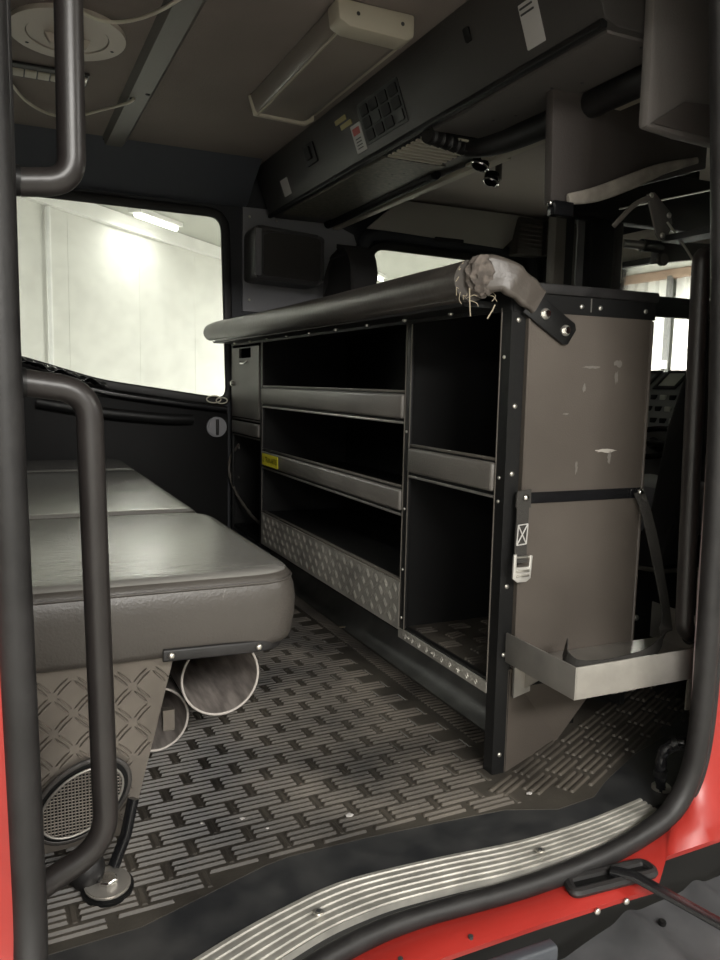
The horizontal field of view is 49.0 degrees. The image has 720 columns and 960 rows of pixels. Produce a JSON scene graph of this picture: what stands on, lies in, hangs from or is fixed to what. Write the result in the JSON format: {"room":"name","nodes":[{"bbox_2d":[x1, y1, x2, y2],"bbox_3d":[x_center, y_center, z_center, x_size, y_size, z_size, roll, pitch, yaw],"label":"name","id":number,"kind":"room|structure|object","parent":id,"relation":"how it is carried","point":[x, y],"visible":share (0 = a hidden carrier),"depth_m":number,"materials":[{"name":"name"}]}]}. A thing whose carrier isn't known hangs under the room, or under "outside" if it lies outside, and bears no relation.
{"room":"vehicle interior","nodes":[
{"label":"vehicle interior","id":0,"kind":"room"},
{"bbox_2d":[16,197,224,396],"bbox_3d":[-1.870,-0.706,7.430,0.102,3.200,21.609,4,7,19],"label":"wall","id":1,"kind":"structure","parent":0,"point":[131,308],"depth_m":6.66,"materials":[{"name":"white paint"}]},
{"bbox_2d":[45,205,53,364],"bbox_3d":[-2.307,-0.470,5.937,0.036,3.075,0.036,-2,8,-25],"label":"pipe","id":2,"kind":"object","parent":1,"relation":"attached to","point":[47,207],"visible":0.43,"depth_m":5.80,"materials":[{"name":"white metal"}]},
{"bbox_2d":[10,0,467,164],"bbox_3d":[-0.011,-1.228,2.335,4.000,0.050,2.610,-2,8,-25],"label":"ceiling","id":3,"kind":"structure","parent":0,"point":[201,101],"depth_m":2.35,"materials":[{"name":"grey plastic"}]},
{"bbox_2d":[12,60,89,87],"bbox_3d":[-0.939,-1.215,2.385,0.225,0.027,0.110,-2,8,-25],"label":"strip","id":4,"kind":"object","parent":3,"relation":"attached to","point":[20,69],"visible":0.51,"depth_m":2.35,"materials":[{"name":"black plastic"}]},
{"bbox_2d":[13,67,54,81],"bbox_3d":[-0.972,-1.218,2.377,0.140,0.006,0.055,-2,8,-25],"label":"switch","id":5,"kind":"object","parent":4,"relation":"attached to","point":[25,72],"depth_m":2.36,"materials":[{"name":"beige plastic"}]},
{"bbox_2d":[11,3,125,60],"bbox_3d":[-0.776,-1.173,2.099,0.296,0.035,0.332,-2,8,-25],"label":"ceiling vent","id":6,"kind":"object","parent":3,"relation":"in","point":[38,18],"visible":0.68,"depth_m":2.08,"materials":[{"name":"beige plastic"}]},
{"bbox_2d":[13,84,134,116],"bbox_3d":[-0.937,-1.231,2.591,0.382,0.035,0.302,-1,7,-17],"label":"cable","id":7,"kind":"object","parent":3,"relation":"attached to","point":[14,87],"visible":0.73,"depth_m":2.61,"materials":[{"name":"beige plastic"}]},
{"bbox_2d":[83,0,180,23],"bbox_3d":[-0.449,-1.125,1.816,0.529,0.026,0.174,5,8,27],"label":"cable","id":8,"kind":"object","parent":3,"relation":"attached to","point":[173,2],"visible":0.87,"depth_m":1.95,"materials":[{"name":"beige plastic"}]},
{"bbox_2d":[102,0,205,146],"bbox_3d":[-0.574,-1.188,2.235,0.093,0.026,1.790,-2,8,-25],"label":"trim strip","id":9,"kind":"object","parent":3,"relation":"attached to","point":[170,27],"visible":1,"depth_m":2.25,"materials":[{"name":"grey"}]},
{"bbox_2d":[248,0,413,125],"bbox_3d":[-0.100,-1.160,2.253,0.234,0.067,0.742,-2,8,-25],"label":"lamp","id":10,"kind":"object","parent":3,"relation":"attached to","point":[351,39],"visible":1,"depth_m":2.12,"materials":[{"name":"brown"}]},
{"bbox_2d":[256,0,645,229],"bbox_3d":[0.187,-1.100,2.571,0.451,0.250,2.120,-2,8,-25],"label":"console","id":11,"kind":"object","parent":3,"relation":"attached to","point":[476,84],"visible":0.96,"depth_m":2.13,"materials":[{"name":"dark grey plastic"}]},
{"bbox_2d":[303,146,312,160],"bbox_3d":[-0.191,-1.193,2.886,0.023,0.040,0.045,-2,8,-25],"label":"rocker switch","id":12,"kind":"object","parent":11,"relation":"attached to","point":[308,151],"depth_m":2.88,"materials":[{"name":"black plastic"}]},
{"bbox_2d":[359,103,368,116],"bbox_3d":[0.012,-1.148,2.453,0.013,0.028,0.050,-2,8,-25],"label":"rocker switch","id":13,"kind":"object","parent":11,"relation":"attached to","point":[363,107],"depth_m":2.45,"materials":[{"name":"black plastic"}]},
{"bbox_2d":[362,115,371,128],"bbox_3d":[0.022,-1.115,2.462,0.013,0.028,0.050,-2,8,-25],"label":"rocker switch","id":14,"kind":"object","parent":11,"relation":"attached to","point":[366,119],"depth_m":2.46,"materials":[{"name":"black plastic"}]},
{"bbox_2d":[366,128,375,140],"bbox_3d":[0.033,-1.081,2.471,0.013,0.028,0.050,-2,8,-25],"label":"rocker switch","id":15,"kind":"object","parent":11,"relation":"attached to","point":[370,132],"depth_m":2.47,"materials":[{"name":"black plastic"}]},
{"bbox_2d":[368,96,377,110],"bbox_3d":[0.039,-1.140,2.394,0.013,0.028,0.050,-2,8,-25],"label":"rocker switch","id":16,"kind":"object","parent":11,"relation":"attached to","point":[372,100],"depth_m":2.39,"materials":[{"name":"black plastic"}]},
{"bbox_2d":[371,109,380,122],"bbox_3d":[0.050,-1.107,2.404,0.013,0.028,0.050,-2,8,-25],"label":"rocker switch","id":17,"kind":"object","parent":11,"relation":"attached to","point":[375,113],"depth_m":2.40,"materials":[{"name":"black plastic"}]},
{"bbox_2d":[375,121,384,134],"bbox_3d":[0.060,-1.074,2.413,0.013,0.028,0.050,-2,8,-25],"label":"rocker switch","id":18,"kind":"object","parent":11,"relation":"attached to","point":[379,125],"depth_m":2.41,"materials":[{"name":"black plastic"}]},
{"bbox_2d":[377,89,387,103],"bbox_3d":[0.066,-1.133,2.336,0.013,0.028,0.050,-2,8,-25],"label":"rocker switch","id":19,"kind":"object","parent":11,"relation":"attached to","point":[382,94],"depth_m":2.33,"materials":[{"name":"black plastic"}]},
{"bbox_2d":[381,102,390,116],"bbox_3d":[0.077,-1.099,2.345,0.013,0.028,0.050,-2,8,-25],"label":"rocker switch","id":20,"kind":"object","parent":11,"relation":"attached to","point":[385,106],"depth_m":2.34,"materials":[{"name":"black plastic"}]},
{"bbox_2d":[384,115,394,129],"bbox_3d":[0.087,-1.066,2.354,0.013,0.028,0.050,-2,8,-25],"label":"rocker switch","id":21,"kind":"object","parent":11,"relation":"attached to","point":[389,120],"depth_m":2.35,"materials":[{"name":"black plastic"}]},
{"bbox_2d":[387,82,397,97],"bbox_3d":[0.093,-1.125,2.277,0.013,0.028,0.050,-2,8,-25],"label":"rocker switch","id":22,"kind":"object","parent":11,"relation":"attached to","point":[392,87],"depth_m":2.28,"materials":[{"name":"black plastic"}]},
{"bbox_2d":[390,95,400,109],"bbox_3d":[0.104,-1.091,2.286,0.013,0.028,0.050,-2,8,-25],"label":"rocker switch","id":23,"kind":"object","parent":11,"relation":"attached to","point":[395,100],"depth_m":2.29,"materials":[{"name":"black plastic"}]},
{"bbox_2d":[394,108,404,122],"bbox_3d":[0.115,-1.058,2.296,0.013,0.028,0.050,-2,8,-25],"label":"rocker switch","id":24,"kind":"object","parent":11,"relation":"attached to","point":[399,113],"depth_m":2.29,"materials":[{"name":"grey plastic"}]},
{"bbox_2d":[382,129,474,164],"bbox_3d":[0.227,-1.005,2.397,0.210,0.012,0.290,-2,8,-25],"label":"vent","id":25,"kind":"object","parent":11,"relation":"attached to","point":[413,149],"depth_m":2.39,"materials":[{"name":"beige plastic"}]},
{"bbox_2d":[544,89,706,218],"bbox_3d":[0.689,-0.806,2.012,0.523,0.310,0.056,-2,8,-25],"label":"panel","id":26,"kind":"object","parent":11,"relation":"hanging from","point":[607,155],"visible":0.94,"depth_m":1.96,"materials":[{"name":"grey"}]},
{"bbox_2d":[639,0,709,147],"bbox_3d":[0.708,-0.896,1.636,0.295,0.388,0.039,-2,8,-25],"label":"overhead cabinet","id":27,"kind":"object","parent":3,"relation":"attached to","point":[674,95],"visible":0.94,"depth_m":1.60,"materials":[{"name":"grey plastic"}]},
{"bbox_2d":[22,176,546,553],"bbox_3d":[-0.580,-0.484,3.574,3.950,1.850,0.080,-2,8,-25],"label":"wall","id":28,"kind":"structure","parent":0,"point":[240,297],"depth_m":3.51,"materials":[{"name":"grey plastic"}]},
{"bbox_2d":[24,385,227,526],"bbox_3d":[-1.112,-0.044,3.309,1.155,0.918,0.094,-2,8,-25],"label":"door","id":29,"kind":"structure","parent":28,"relation":"in","point":[181,447],"depth_m":3.42,"materials":[{"name":"black plastic"}]},
{"bbox_2d":[22,357,107,386],"bbox_3d":[-1.227,-0.445,3.186,0.390,0.135,0.070,-2,8,-25],"label":"sheet","id":30,"kind":"object","parent":29,"relation":"on","point":[26,361],"visible":0.82,"depth_m":3.18,"materials":[{"name":"black"}]},
{"bbox_2d":[14,123,261,206],"bbox_3d":[-1.023,-1.244,3.113,1.250,0.150,0.240,-2,8,-25],"label":"wall panel","id":31,"kind":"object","parent":28,"relation":"attached to","point":[140,168],"depth_m":3.19,"materials":[{"name":"grey plastic"}]},
{"bbox_2d":[244,225,323,289],"bbox_3d":[-0.337,-0.979,3.495,0.318,0.235,0.177,-2,8,-25],"label":"upper cabinet","id":32,"kind":"object","parent":28,"relation":"attached to","point":[273,256],"visible":1,"depth_m":3.42,"materials":[{"name":"grey plastic"}]},
{"bbox_2d":[356,229,536,278],"bbox_3d":[0.439,-0.872,3.939,1.068,0.675,0.056,-2,8,-25],"label":"trim","id":33,"kind":"structure","parent":28,"relation":"attached to","point":[370,235],"depth_m":3.85,"materials":[{"name":"grey plastic"}]},
{"bbox_2d":[506,217,542,257],"bbox_3d":[0.840,-1.236,4.032,0.160,0.190,0.118,-2,8,-25],"label":"air vent","id":34,"kind":"object","parent":28,"relation":"attached to","point":[526,242],"visible":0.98,"depth_m":3.98,"materials":[{"name":"grey plastic"}]},
{"bbox_2d":[537,220,575,257],"bbox_3d":[1.064,-1.243,4.131,0.310,0.170,0.135,-2,8,-25],"label":"corner shelf","id":35,"kind":"object","parent":28,"relation":"attached to","point":[545,223],"visible":0.06,"depth_m":4.03,"materials":[{"name":"grey"}]},
{"bbox_2d":[0,682,719,959],"bbox_3d":[0.198,-0.098,1.073,1.953,1.777,0.376,-2,8,-26],"label":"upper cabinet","id":36,"kind":"object","parent":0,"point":[699,827],"depth_m":1.33,"materials":[{"name":"red metal"}]},
{"bbox_2d":[0,0,719,959],"bbox_3d":[0.164,-0.122,1.141,1.285,1.747,0.155,-3,8,-28],"label":"seal","id":37,"kind":"object","parent":36,"relation":"attached to","point":[18,679],"depth_m":0.96,"materials":[{"name":"black rubber"}]},
{"bbox_2d":[488,938,557,959],"bbox_3d":[0.053,0.775,1.127,0.600,0.036,0.056,-3,8,-33],"label":"trim","id":38,"kind":"structure","parent":36,"relation":"attached to","point":[547,949],"depth_m":1.25,"materials":[{"name":"grey metal"}]},
{"bbox_2d":[292,885,490,959],"bbox_3d":[0.321,0.571,2.610,3.280,0.047,2.700,-2,8,-25],"label":"floor","id":39,"kind":"structure","parent":0,"point":[337,935],"depth_m":1.28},
{"bbox_2d":[45,551,689,959],"bbox_3d":[-0.142,0.497,2.330,2.150,0.142,2.600,-2,8,-25],"label":"floor mat","id":40,"kind":"object","parent":39,"relation":"on","point":[325,728],"depth_m":1.65,"materials":[{"name":"rubber"}]},
{"bbox_2d":[6,0,20,331],"bbox_3d":[-0.453,-0.085,0.945,0.089,1.600,0.100,-2,8,-25],"label":"trim","id":41,"kind":"structure","parent":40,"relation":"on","point":[8,2],"depth_m":0.88,"materials":[{"name":"black rubber"}]},
{"bbox_2d":[15,0,85,196],"bbox_3d":[-0.383,-0.639,0.959,0.088,0.578,0.038,-2,8,-25],"label":"grab rail","id":42,"kind":"object","parent":41,"relation":"attached to","point":[61,178],"visible":0.91,"depth_m":0.98,"materials":[{"name":"metal"}]},
{"bbox_2d":[22,368,117,897],"bbox_3d":[-0.390,0.223,1.070,0.114,0.740,0.038,-2,8,-25],"label":"grab rail","id":43,"kind":"object","parent":41,"relation":"attached to","point":[85,403],"visible":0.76,"depth_m":1.07,"materials":[{"name":"metal"}]},
{"bbox_2d":[27,459,294,853],"bbox_3d":[-0.870,0.295,2.282,0.710,0.504,2.162,-2,8,-25],"label":"seat","id":44,"kind":"object","parent":40,"relation":"on","point":[185,585],"visible":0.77,"depth_m":1.38,"materials":[{"name":"grey leather"}]},
{"bbox_2d":[27,459,133,471],"bbox_3d":[-1.237,0.011,3.038,0.690,0.139,0.425,-2,8,-25],"label":"seat cushion","id":45,"kind":"object","parent":44,"relation":"on","point":[110,464],"depth_m":3.03,"materials":[{"name":"grey leather"}]},
{"bbox_2d":[42,757,131,844],"bbox_3d":[-0.471,0.544,1.339,0.166,0.146,0.015,-2,8,-25],"label":"speaker","id":46,"kind":"object","parent":44,"relation":"attached to","point":[67,799],"visible":0.62,"depth_m":1.33},
{"bbox_2d":[27,470,194,519],"bbox_3d":[-0.938,0.096,2.392,0.690,0.139,1.010,-2,8,-25],"label":"seat cushion","id":47,"kind":"object","parent":44,"relation":"on","point":[51,494],"depth_m":2.26,"materials":[{"name":"grey leather"}]},
{"bbox_2d":[29,513,294,673],"bbox_3d":[-0.568,0.199,1.617,0.710,0.139,0.720,-2,8,-25],"label":"seat cushion","id":48,"kind":"object","parent":44,"relation":"on","point":[184,586],"depth_m":1.38,"materials":[{"name":"grey leather"}]},
{"bbox_2d":[170,674,184,699],"bbox_3d":[-0.551,0.512,2.060,0.240,0.140,0.050,-2,8,-25],"label":"cradle","id":49,"kind":"object","parent":40,"relation":"on","point":[170,674],"visible":0.02,"depth_m":2.07,"materials":[{"name":"black metal"}]},
{"bbox_2d":[150,674,188,751],"bbox_3d":[-0.697,0.429,2.240,0.141,0.141,1.284,-2,8,-25],"label":"cardboard tube","id":50,"kind":"object","parent":49,"relation":"on","point":[162,739],"visible":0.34,"depth_m":1.72,"materials":[{"name":"beige cardboard"}]},
{"bbox_2d":[170,653,258,715],"bbox_3d":[-0.570,0.331,2.253,0.167,0.167,1.344,-2,8,-25],"label":"duct pipe","id":51,"kind":"object","parent":49,"relation":"on","point":[220,685],"visible":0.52,"depth_m":1.75,"materials":[{"name":"beige"}]},
{"bbox_2d":[323,244,377,296],"bbox_3d":[0.117,-0.302,3.565,0.560,1.420,0.480,-2,8,-25],"label":"seat","id":52,"kind":"object","parent":40,"relation":"on","point":[349,267],"visible":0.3,"depth_m":3.32,"materials":[{"name":"black fabric"}]},
{"bbox_2d":[203,254,658,774],"bbox_3d":[-0.027,-0.033,2.654,0.512,1.100,2.171,-2,8,-25],"label":"storage cabinet","id":53,"kind":"object","parent":40,"relation":"on","point":[387,463],"depth_m":2.00,"materials":[{"name":"black metal"}]},
{"bbox_2d":[228,443,259,524],"bbox_3d":[-0.488,0.032,3.428,0.028,0.365,0.388,-3,8,-32],"label":"cable","id":54,"kind":"object","parent":53,"relation":"in","point":[238,444],"visible":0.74,"depth_m":3.51,"materials":[{"name":"grey plastic"}]},
{"bbox_2d":[268,507,400,576],"bbox_3d":[0.027,0.195,2.696,0.355,0.008,1.190,-2,8,-25],"label":"shelf","id":55,"kind":"object","parent":53,"relation":"on","point":[367,541],"depth_m":2.74,"materials":[{"name":"black metal"}]},
{"bbox_2d":[318,462,402,484],"bbox_3d":[0.030,0.005,2.675,0.355,0.010,1.195,-2,8,-25],"label":"shelf","id":56,"kind":"object","parent":53,"relation":"attached to","point":[386,473],"depth_m":2.94,"materials":[{"name":"black metal"}]},
{"bbox_2d":[234,522,541,684],"bbox_3d":[0.019,0.320,2.722,0.357,0.015,2.086,-2,8,-25],"label":"shelf","id":57,"kind":"object","parent":53,"relation":"attached to","point":[458,643],"depth_m":2.04,"materials":[{"name":"black metal"}]},
{"bbox_2d":[540,308,549,319],"bbox_3d":[0.378,-0.339,1.611,0.023,0.023,0.003,-2,8,-25],"label":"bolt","id":58,"kind":"object","parent":53,"relation":"in","point":[544,312],"depth_m":1.61,"materials":[{"name":"silver metal"}]},
{"bbox_2d":[561,325,569,335],"bbox_3d":[0.426,-0.310,1.637,0.023,0.023,0.003,-2,8,-25],"label":"bolt","id":59,"kind":"object","parent":53,"relation":"in","point":[565,329],"depth_m":1.63,"materials":[{"name":"silver metal"}]},
{"bbox_2d":[512,488,672,666],"bbox_3d":[0.518,0.204,1.673,0.400,0.364,0.145,-2,8,-25],"label":"strap","id":60,"kind":"object","parent":53,"relation":"hanging from","point":[523,498],"visible":0.87,"depth_m":1.66,"materials":[{"name":"black woven nylon webbing"},{"name":"metal"}]},
{"bbox_2d":[505,601,694,700],"bbox_3d":[0.547,0.392,1.681,0.432,0.168,0.244,-2,8,-25],"label":"tray","id":61,"kind":"object","parent":53,"relation":"attached to","point":[673,662],"visible":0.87,"depth_m":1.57,"materials":[{"name":"metal"}]},
{"bbox_2d":[655,296,709,320],"bbox_3d":[0.853,-0.489,2.233,0.760,0.055,0.030,-2,8,-25],"label":"bar","id":62,"kind":"object","parent":53,"relation":"attached to","point":[667,307],"visible":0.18,"depth_m":2.23,"materials":[{"name":"black metal"}]},
{"bbox_2d":[546,176,709,289],"bbox_3d":[0.935,-0.312,2.633,0.790,1.699,0.060,-2,8,-25],"label":"frame","id":63,"kind":"object","parent":40,"relation":"on","point":[589,254],"visible":0.23,"depth_m":2.48,"materials":[{"name":"grey metal"}]},
{"bbox_2d":[618,189,709,209],"bbox_3d":[1.019,-0.912,2.548,0.472,0.133,0.008,-2,8,-25],"label":"rod","id":64,"kind":"object","parent":63,"relation":"attached to","point":[707,190],"visible":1,"depth_m":2.54,"materials":[{"name":"silver metal"}]},
{"bbox_2d":[620,239,709,282],"bbox_3d":[1.047,-0.733,2.675,0.483,0.170,0.061,-2,8,-27],"label":"roller","id":65,"kind":"object","parent":63,"relation":"attached to","point":[662,253],"visible":0.85,"depth_m":2.64,"materials":[{"name":"metal"}]},
{"bbox_2d":[651,736,686,793],"bbox_3d":[0.715,0.610,1.622,0.218,0.155,0.054,5,8,27],"label":"harness","id":66,"kind":"object","parent":40,"relation":"on","point":[673,744],"visible":0.83,"depth_m":1.64,"materials":[{"name":"black"}]},
{"bbox_2d":[633,321,709,639],"bbox_3d":[0.943,-0.019,2.649,0.680,1.115,0.607,-2,8,-25],"label":"seat","id":67,"kind":"object","parent":40,"relation":"on","point":[662,491],"visible":0.25,"depth_m":2.42,"materials":[{"name":"grey fabric"}]},
{"bbox_2d":[193,798,656,959],"bbox_3d":[-0.034,0.699,1.212,1.477,0.021,0.202,-4,9,-37],"label":"plate","id":68,"kind":"object","parent":39,"relation":"on","point":[293,929],"visible":0.95,"depth_m":1.34,"materials":[{"name":"metal"}]},
{"bbox_2d":[452,842,719,959],"bbox_3d":[0.682,1.012,1.503,2.406,0.535,0.501,-2,8,-28],"label":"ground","id":69,"kind":"structure","parent":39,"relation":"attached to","point":[650,927],"depth_m":1.57,"materials":[{"name":"black"}]},
{"bbox_2d":[97,204,691,295],"bbox_3d":[-0.705,-2.075,5.226,15.200,0.100,20.500,-2,8,-25],"label":"ceiling","id":70,"kind":"structure","parent":0,"point":[394,265],"depth_m":8.55,"materials":[{"name":"grey"}]},
{"bbox_2d":[16,196,220,259],"bbox_3d":[-1.761,-2.227,7.217,0.060,0.115,21.608,4,7,19],"label":"ceiling beam","id":71,"kind":"structure","parent":70,"relation":"attached to","point":[91,211],"depth_m":6.65,"materials":[{"name":"white"}]},
{"bbox_2d":[128,208,182,230],"bbox_3d":[-1.706,-2.182,6.635,0.120,0.072,0.640,4,7,18],"label":"ceiling lamp","id":72,"kind":"object","parent":70,"relation":"attached to","point":[147,215],"visible":0.98,"depth_m":6.56,"materials":[{"name":"white"}]},
{"bbox_2d":[377,272,386,281],"bbox_3d":[0.184,-2.521,9.739,0.120,0.072,0.640,4,7,18],"label":"ceiling lamp","id":73,"kind":"object","parent":70,"relation":"attached to","point":[381,277],"visible":0.34,"depth_m":9.88,"materials":[{"name":"white"}]},
{"bbox_2d":[408,143,709,223],"bbox_3d":[1.053,-1.225,2.905,1.390,0.050,2.350,-2,8,-25],"label":"ceiling","id":74,"kind":"structure","parent":0,"point":[520,191],"depth_m":3.50,"materials":[{"name":"beige plastic"}]},
{"bbox_2d":[367,201,532,248],"bbox_3d":[0.453,-1.236,3.843,0.896,0.160,0.078,-2,8,-25],"label":"sun visor","id":75,"kind":"object","parent":74,"relation":"attached to","point":[442,223],"visible":0.88,"depth_m":3.83,"materials":[{"name":"grey vinyl"},{"name":"plastic"}]},
{"bbox_2d":[471,158,489,171],"bbox_3d":[0.377,-0.993,2.472,0.056,0.052,0.065,5,8,28],"label":"spot lamp","id":76,"kind":"object","parent":74,"relation":"attached to","point":[480,165],"visible":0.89,"depth_m":2.46,"materials":[{"name":"black"}]},
{"bbox_2d":[483,163,501,186],"bbox_3d":[0.461,-1.131,2.748,0.058,0.213,0.065,7,9,42],"label":"spot lamp","id":77,"kind":"object","parent":74,"relation":"attached to","point":[491,178],"visible":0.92,"depth_m":2.74,"materials":[{"name":"grey"}]},
{"bbox_2d":[622,171,709,268],"bbox_3d":[1.331,-1.080,3.275,0.124,0.315,1.250,-2,8,-25],"label":"visor","id":78,"kind":"object","parent":74,"relation":"hanging from","point":[631,257],"visible":0.02,"depth_m":3.47,"materials":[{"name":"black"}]},
{"bbox_2d":[623,226,700,541],"bbox_3d":[1.729,-0.393,3.223,0.050,1.850,2.660,-2,8,-25],"label":"wall","id":79,"kind":"structure","parent":0,"point":[626,230],"depth_m":3.93,"materials":[{"name":"grey plastic"}]},
{"bbox_2d":[620,267,633,289],"bbox_3d":[1.747,-0.721,3.154,0.006,0.580,2.100,-2,8,-25],"label":"window","id":80,"kind":"structure","parent":79,"relation":"in","point":[626,276],"depth_m":4.00,"materials":[{"name":"clear glass"}]},
{"bbox_2d":[644,370,705,481],"bbox_3d":[1.440,-0.184,3.194,0.492,0.527,2.200,-2,8,-25],"label":"dashboard","id":81,"kind":"object","parent":79,"relation":"attached to","point":[665,386],"visible":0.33,"depth_m":3.47,"materials":[{"name":"grey plastic"}]},
{"bbox_2d":[650,417,656,422],"bbox_3d":[1.298,-0.259,3.487,0.022,0.033,0.035,-2,8,-25],"label":"rocker switch","id":82,"kind":"object","parent":81,"relation":"attached to","point":[652,419],"depth_m":3.48,"materials":[{"name":"black plastic"}]},
{"bbox_2d":[650,395,657,399],"bbox_3d":[1.323,-0.367,3.546,0.022,0.033,0.035,-2,8,-25],"label":"rocker switch","id":83,"kind":"object","parent":81,"relation":"attached to","point":[652,397],"depth_m":3.53,"materials":[{"name":"black plastic"}]},
{"bbox_2d":[655,406,661,410],"bbox_3d":[1.322,-0.310,3.492,0.022,0.033,0.035,-2,8,-25],"label":"rocker switch","id":84,"kind":"object","parent":81,"relation":"attached to","point":[657,408],"depth_m":3.48,"materials":[{"name":"black plastic"}]},
{"bbox_2d":[659,418,665,422],"bbox_3d":[1.321,-0.253,3.438,0.022,0.033,0.035,-2,8,-25],"label":"rocker switch","id":85,"kind":"object","parent":81,"relation":"attached to","point":[661,420],"depth_m":3.43,"materials":[{"name":"black plastic"}]},
{"bbox_2d":[660,395,666,399],"bbox_3d":[1.345,-0.360,3.496,0.022,0.033,0.035,-2,8,-25],"label":"rocker switch","id":86,"kind":"object","parent":81,"relation":"attached to","point":[662,397],"depth_m":3.48,"materials":[{"name":"grey plastic"}]},
{"bbox_2d":[664,407,671,411],"bbox_3d":[1.345,-0.303,3.442,0.022,0.033,0.035,-2,8,-25],"label":"rocker switch","id":87,"kind":"object","parent":81,"relation":"attached to","point":[666,409],"depth_m":3.43,"materials":[{"name":"grey plastic"}]},
{"bbox_2d":[669,395,676,399],"bbox_3d":[1.369,-0.353,3.446,0.022,0.033,0.035,-2,8,-25],"label":"rocker switch","id":88,"kind":"object","parent":81,"relation":"attached to","point":[671,397],"depth_m":3.44,"materials":[{"name":"black plastic"}]},
{"bbox_2d":[667,296,675,370],"bbox_3d":[6.052,-0.666,8.481,0.100,3.200,20.400,-2,8,-25],"label":"wall","id":89,"kind":"structure","parent":0,"point":[672,319],"depth_m":11.55,"materials":[{"name":"white paint"}]},
{"bbox_3d":[1.497,-0.236,1.904,1.680,1.750,0.060,-2,8,-25],"label":"wall","id":90,"kind":"structure","parent":0,"visible":0},
{"bbox_2d":[612,192,709,259],"bbox_3d":[0.769,-0.587,1.761,0.220,0.173,0.353,-2,8,-25],"label":"folding arm","id":91,"kind":"object","parent":90,"relation":"attached to","point":[660,214],"visible":0.99,"depth_m":1.91},
{"bbox_2d":[675,247,709,644],"bbox_3d":[0.681,-0.052,1.595,0.109,0.809,0.055,-2,8,-25],"label":"grab rail","id":92,"kind":"object","parent":90,"relation":"attached to","point":[699,303],"visible":0.88,"depth_m":1.56,"materials":[{"name":"metal"}]},
{"label":"outside","id":93,"kind":"structure","parent":0,"visible":0},
{"bbox_3d":[-0.670,1.230,5.401,15.200,0.100,20.000,-2,8,-25],"label":"floor","id":94,"kind":"structure","parent":93,"visible":0},
{"bbox_2d":[630,266,690,370],"bbox_3d":[3.698,-0.742,8.714,0.220,3.195,6.600,-2,8,-25],"label":"garage door","id":95,"kind":"structure","parent":94,"relation":"on","point":[661,282],"depth_m":9.01,"materials":[{"name":"white"}]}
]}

